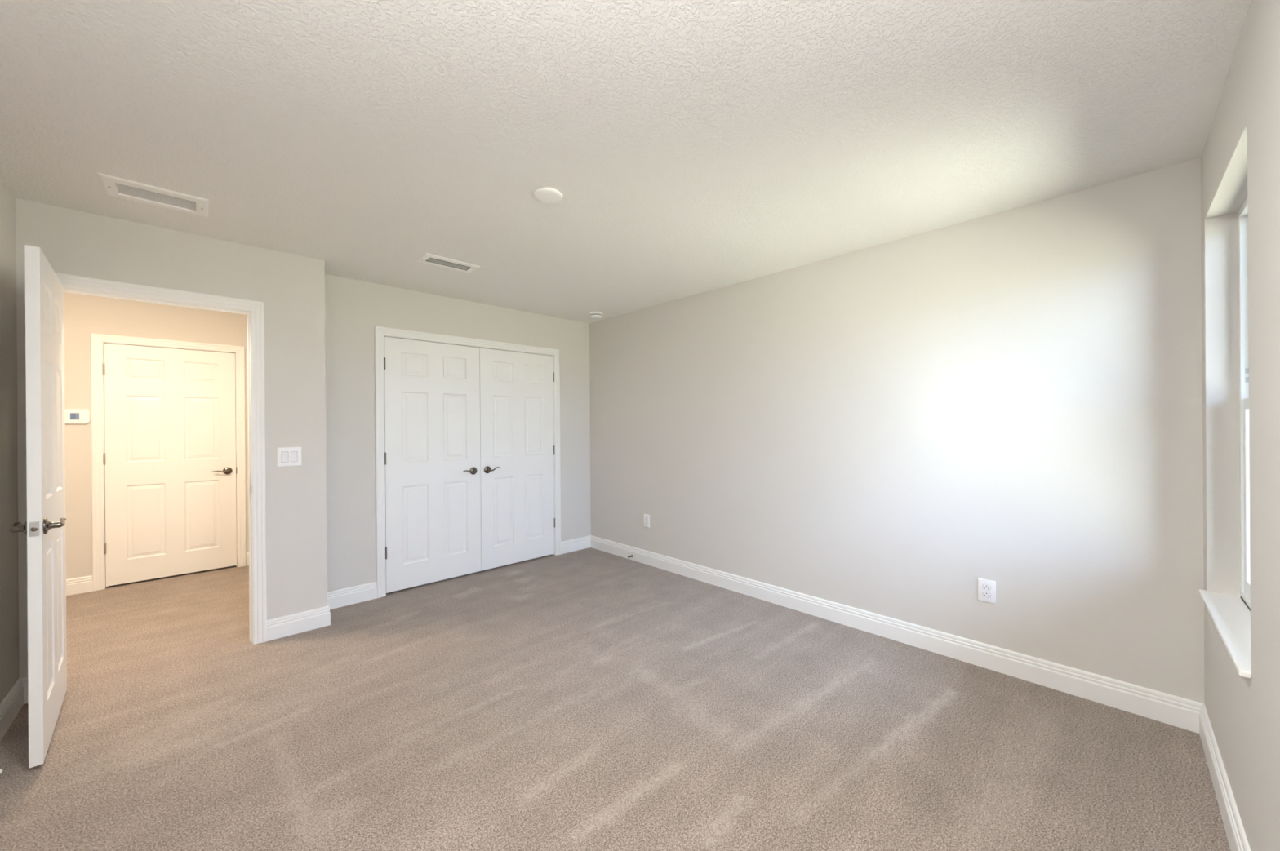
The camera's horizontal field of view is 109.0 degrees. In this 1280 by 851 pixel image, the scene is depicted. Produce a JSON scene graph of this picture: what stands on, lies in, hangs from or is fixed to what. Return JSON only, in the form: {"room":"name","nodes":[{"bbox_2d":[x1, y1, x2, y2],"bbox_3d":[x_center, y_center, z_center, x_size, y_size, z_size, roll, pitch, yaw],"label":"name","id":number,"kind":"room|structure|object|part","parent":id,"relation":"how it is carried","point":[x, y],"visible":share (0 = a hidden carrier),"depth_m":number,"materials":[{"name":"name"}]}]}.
{"room":"empty bedroom","nodes":[
{"label":"empty bedroom","id":0,"kind":"room"},
{"bbox_2d":[0,179,19,703],"bbox_3d":[-1.673,0.115,0.728,0.121,2.448,4.210,0,0,-44],"label":"wall","id":1,"kind":"structure","parent":0,"point":[9,569],"depth_m":2.10,"materials":[{"name":"beige paint"}]},
{"bbox_2d":[0,678,23,741],"bbox_3d":[-1.633,1.275,0.794,0.016,0.127,3.930,0,0,-44],"label":"baseboard","id":2,"kind":"structure","parent":1,"relation":"attached to","point":[12,704],"depth_m":2.07,"materials":[{"name":"white paint"}]},
{"bbox_2d":[63,292,248,579],"bbox_3d":[-4.734,0.136,3.599,2.820,2.448,0.115,0,0,-44],"label":"wall","id":3,"kind":"structure","parent":0,"point":[84,315],"depth_m":3.74,"materials":[{"name":"beige paint"}]},
{"bbox_2d":[64,408,90,423],"bbox_3d":[-4.548,-0.074,3.684,0.142,0.118,0.024,0,0,-44],"label":"thermostat","id":4,"kind":"object","parent":3,"relation":"attached to","point":[71,415],"visible":0.88,"depth_m":3.68,"materials":[{"name":"white plastic"}]},
{"bbox_2d":[66,575,93,595],"bbox_3d":[-5.090,1.299,3.159,1.685,0.127,0.016,0,0,-44],"label":"baseboard","id":5,"kind":"structure","parent":3,"relation":"attached to","point":[82,584],"depth_m":3.69,"materials":[{"name":"white paint"}]},
{"bbox_2d":[90,333,246,591],"bbox_3d":[-4.186,0.298,4.111,0.956,2.114,0.134,0,0,-44],"label":"door frame","id":6,"kind":"structure","parent":3,"relation":"attached to","point":[97,340],"depth_m":3.79,"materials":[{"name":"white paint"}]},
{"bbox_2d":[102,343,236,586],"bbox_3d":[-4.150,0.326,4.069,0.823,2.023,0.085,0,0,-44],"label":"door","id":7,"kind":"structure","parent":3,"relation":"in","point":[170,453],"depth_m":4.05,"materials":[{"name":"white paint"}]},
{"bbox_3d":[-3.911,0.428,4.274,0.143,0.067,0.050,0,0,-44],"label":"handle","id":8,"kind":"part","parent":7,"relation":"part of","materials":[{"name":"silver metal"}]},
{"bbox_2d":[246,552,248,565],"bbox_3d":[-3.729,1.289,4.466,0.181,0.127,0.016,0,0,-44],"label":"baseboard","id":9,"kind":"structure","parent":3,"relation":"attached to","point":[247,553],"depth_m":4.40,"materials":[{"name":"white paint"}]},
{"bbox_2d":[15,198,327,678],"bbox_3d":[-3.002,0.124,3.099,1.244,2.448,1.282,0,0,-44],"label":"wall","id":10,"kind":"structure","parent":0,"point":[291,287],"depth_m":2.86,"materials":[{"name":"beige paint"}]},
{"bbox_2d":[21,676,28,704],"bbox_3d":[-2.980,1.284,2.213,0.037,0.127,0.016,0,0,-44],"label":"baseboard","id":11,"kind":"structure","parent":10,"relation":"attached to","point":[24,680],"depth_m":2.21,"materials":[{"name":"white paint"}]},
{"bbox_2d":[8,244,66,768],"bbox_3d":[-2.631,0.315,2.031,0.768,2.023,0.136,0,0,43],"label":"door","id":12,"kind":"structure","parent":10,"relation":"in","point":[44,528],"depth_m":1.84,"materials":[{"name":"white paint"}]},
{"bbox_3d":[-2.456,0.404,1.811,0.143,0.067,0.050,0,0,43],"label":"handle","id":13,"kind":"part","parent":12,"relation":"part of","materials":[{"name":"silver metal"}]},
{"bbox_3d":[-2.355,0.403,1.776,0.002,0.057,0.024,0,0,43],"label":"latch plate","id":14,"kind":"part","parent":12,"relation":"part of","materials":[{"name":"silver metal"}]},
{"bbox_3d":[-2.398,0.404,1.874,0.143,0.067,0.050,0,0,43],"label":"handle","id":15,"kind":"part","parent":12,"relation":"part of","materials":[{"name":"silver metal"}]},
{"bbox_2d":[54,272,266,644],"bbox_3d":[-2.697,0.290,2.582,0.890,2.111,0.152,0,0,-44],"label":"door frame","id":16,"kind":"structure","parent":10,"relation":"attached to","point":[255,310],"depth_m":2.81,"materials":[{"name":"white paint"}]},
{"bbox_2d":[276,447,301,466],"bbox_3d":[-2.248,0.200,2.927,0.125,0.121,0.011,0,0,-44],"label":"light switch","id":17,"kind":"object","parent":10,"relation":"attached to","point":[286,456],"visible":1,"depth_m":2.92,"materials":[{"name":"white plastic"}]},
{"bbox_2d":[324,274,591,592],"bbox_3d":[-1.476,0.113,4.187,2.465,2.448,0.115,0,0,-44],"label":"wall","id":18,"kind":"structure","parent":0,"point":[353,308],"depth_m":3.53,"materials":[{"name":"beige paint"}]},
{"bbox_2d":[266,582,377,641],"bbox_3d":[-2.181,1.278,3.196,0.696,0.127,0.328,0,0,-44],"label":"baseboard","id":19,"kind":"structure","parent":18,"relation":"attached to","point":[295,624],"depth_m":3.02,"materials":[{"name":"white paint"}]},
{"bbox_2d":[383,337,480,593],"bbox_3d":[-1.724,0.308,3.859,0.783,2.023,0.085,0,0,-44],"label":"door","id":20,"kind":"structure","parent":18,"relation":"in","point":[432,390],"depth_m":3.84,"materials":[{"name":"white paint"}]},
{"bbox_3d":[-1.503,0.406,4.046,0.143,0.067,0.050,0,0,-44],"label":"handle","id":21,"kind":"part","parent":20,"relation":"part of","materials":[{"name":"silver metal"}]},
{"bbox_2d":[374,325,560,598],"bbox_3d":[-1.478,0.279,4.171,1.697,2.114,0.134,0,0,-44],"label":"door frame","id":22,"kind":"structure","parent":18,"relation":"attached to","point":[380,332],"depth_m":3.64,"materials":[{"name":"white paint"}]},
{"bbox_2d":[479,347,555,570],"bbox_3d":[-1.156,0.304,4.404,0.783,2.023,0.085,0,0,-44],"label":"door","id":23,"kind":"structure","parent":18,"relation":"in","point":[517,520],"depth_m":4.38,"materials":[{"name":"white paint"}]},
{"bbox_3d":[-1.353,0.405,4.190,0.143,0.067,0.050,0,0,-44],"label":"handle","id":24,"kind":"part","parent":23,"relation":"part of","materials":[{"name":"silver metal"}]},
{"bbox_2d":[560,535,591,554],"bbox_3d":[-0.678,1.267,4.855,0.401,0.127,0.016,0,0,-44],"label":"baseboard","id":25,"kind":"structure","parent":18,"relation":"attached to","point":[583,543],"depth_m":4.84,"materials":[{"name":"white paint"}]},
{"bbox_2d":[0,547,1231,850],"bbox_3d":[-1.896,1.340,2.514,5.640,0.001,7.107,0,0,-44],"label":"floor","id":26,"kind":"structure","parent":0,"point":[587,700],"depth_m":1.95,"materials":[{"name":"beige carpet"}]},
{"bbox_2d":[0,0,1251,323],"bbox_3d":[-1.913,-1.160,2.513,5.640,0.136,7.107,0,0,-44],"label":"ceiling","id":27,"kind":"structure","parent":0,"point":[690,148],"depth_m":1.69,"materials":[{"name":"white paint"}]},
{"bbox_2d":[97,172,208,217],"bbox_3d":[-2.326,-1.158,2.203,0.354,0.124,0.249,0,0,-44],"label":"ceiling vent","id":28,"kind":"object","parent":27,"relation":"in","point":[117,187],"visible":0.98,"depth_m":2.19,"materials":[{"name":"white metal"}]},
{"bbox_2d":[416,253,479,273],"bbox_3d":[-1.314,-1.166,3.135,0.364,0.122,0.190,0,0,-44],"label":"ceiling vent","id":29,"kind":"object","parent":27,"relation":"in","point":[428,259],"visible":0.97,"depth_m":3.13,"materials":[{"name":"white metal"}]},
{"bbox_2d":[589,311,603,319],"bbox_3d":[-0.438,-1.096,4.560,0.134,0.047,0.134,0,0,-44],"label":"smoke detector","id":30,"kind":"object","parent":27,"relation":"attached to","point":[596,315],"visible":1,"depth_m":4.52,"materials":[{"name":"white plastic"}]},
{"bbox_2d":[589,157,1204,704],"bbox_3d":[0.686,0.097,3.801,0.120,2.448,5.377,0,0,-44],"label":"wall","id":31,"kind":"structure","parent":0,"point":[1011,398],"depth_m":2.56,"materials":[{"name":"beige paint"}]},
{"bbox_2d":[644,514,649,528],"bbox_3d":[0.063,0.911,4.363,0.009,0.120,0.077,0,0,-44],"label":"power outlet","id":32,"kind":"object","parent":31,"relation":"attached to","point":[646,517],"visible":1,"depth_m":4.35,"materials":[{"name":"white plastic"}]},
{"bbox_2d":[590,535,1204,733],"bbox_3d":[0.924,1.256,3.464,0.016,0.127,4.242,0,0,-44],"label":"baseboard","id":33,"kind":"structure","parent":31,"relation":"attached to","point":[1172,710],"depth_m":2.56,"materials":[{"name":"white paint"}]},
{"bbox_2d":[977,578,995,604],"bbox_3d":[1.878,0.896,2.473,0.009,0.120,0.077,0,0,-44],"label":"power outlet","id":34,"kind":"object","parent":31,"relation":"attached to","point":[986,588],"visible":1,"depth_m":2.47,"materials":[{"name":"white plastic"}]},
{"bbox_2d":[982,591,991,598],"bbox_3d":[1.876,0.916,2.471,0.001,0.030,0.036,0,0,-44],"label":"receptacle","id":35,"kind":"object","parent":34,"relation":"attached to","point":[985,594],"depth_m":2.47,"materials":[{"name":"white plastic"}]},
{"bbox_2d":[982,584,991,591],"bbox_3d":[1.875,0.876,2.470,0.003,0.030,0.036,0,0,-44],"label":"receptacle","id":36,"kind":"object","parent":34,"relation":"attached to","point":[985,587],"depth_m":2.47,"materials":[{"name":"white plastic"}]},
{"bbox_2d":[1200,0,1279,850],"bbox_3d":[1.109,0.095,0.595,3.709,2.448,0.165,0,0,-44],"label":"wall","id":37,"kind":"structure","parent":0,"point":[1240,158],"depth_m":1.26,"materials":[{"name":"beige paint"}]},
{"bbox_2d":[1199,704,1250,850],"bbox_3d":[1.055,1.256,0.661,3.709,0.127,0.016,0,0,-44],"label":"baseboard","id":38,"kind":"structure","parent":37,"relation":"attached to","point":[1233,824],"depth_m":1.54,"materials":[{"name":"white paint"}]},
{"bbox_2d":[1199,197,1251,678],"bbox_3d":[2.046,-0.073,1.515,0.894,1.536,0.179,0,0,-44],"label":"window","id":39,"kind":"structure","parent":37,"relation":"in","point":[1230,615],"depth_m":1.76,"materials":[{"name":"white plastic"}]},
{"bbox_3d":[2.025,0.687,1.542,0.894,0.017,0.104,0,0,-44],"label":"sill","id":40,"kind":"part","parent":39,"relation":"part of","materials":[{"name":"white wood"}]},
{"bbox_3d":[2.082,-0.082,1.477,0.870,1.519,0.075,0,0,-44],"label":"frame","id":41,"kind":"part","parent":39,"relation":"part of","materials":[{"name":"white plastic"}]},
{"bbox_3d":[2.074,0.273,1.488,0.822,0.753,0.032,0,0,-44],"label":"sash","id":42,"kind":"part","parent":39,"relation":"part of","materials":[{"name":"white plastic"}]}
]}

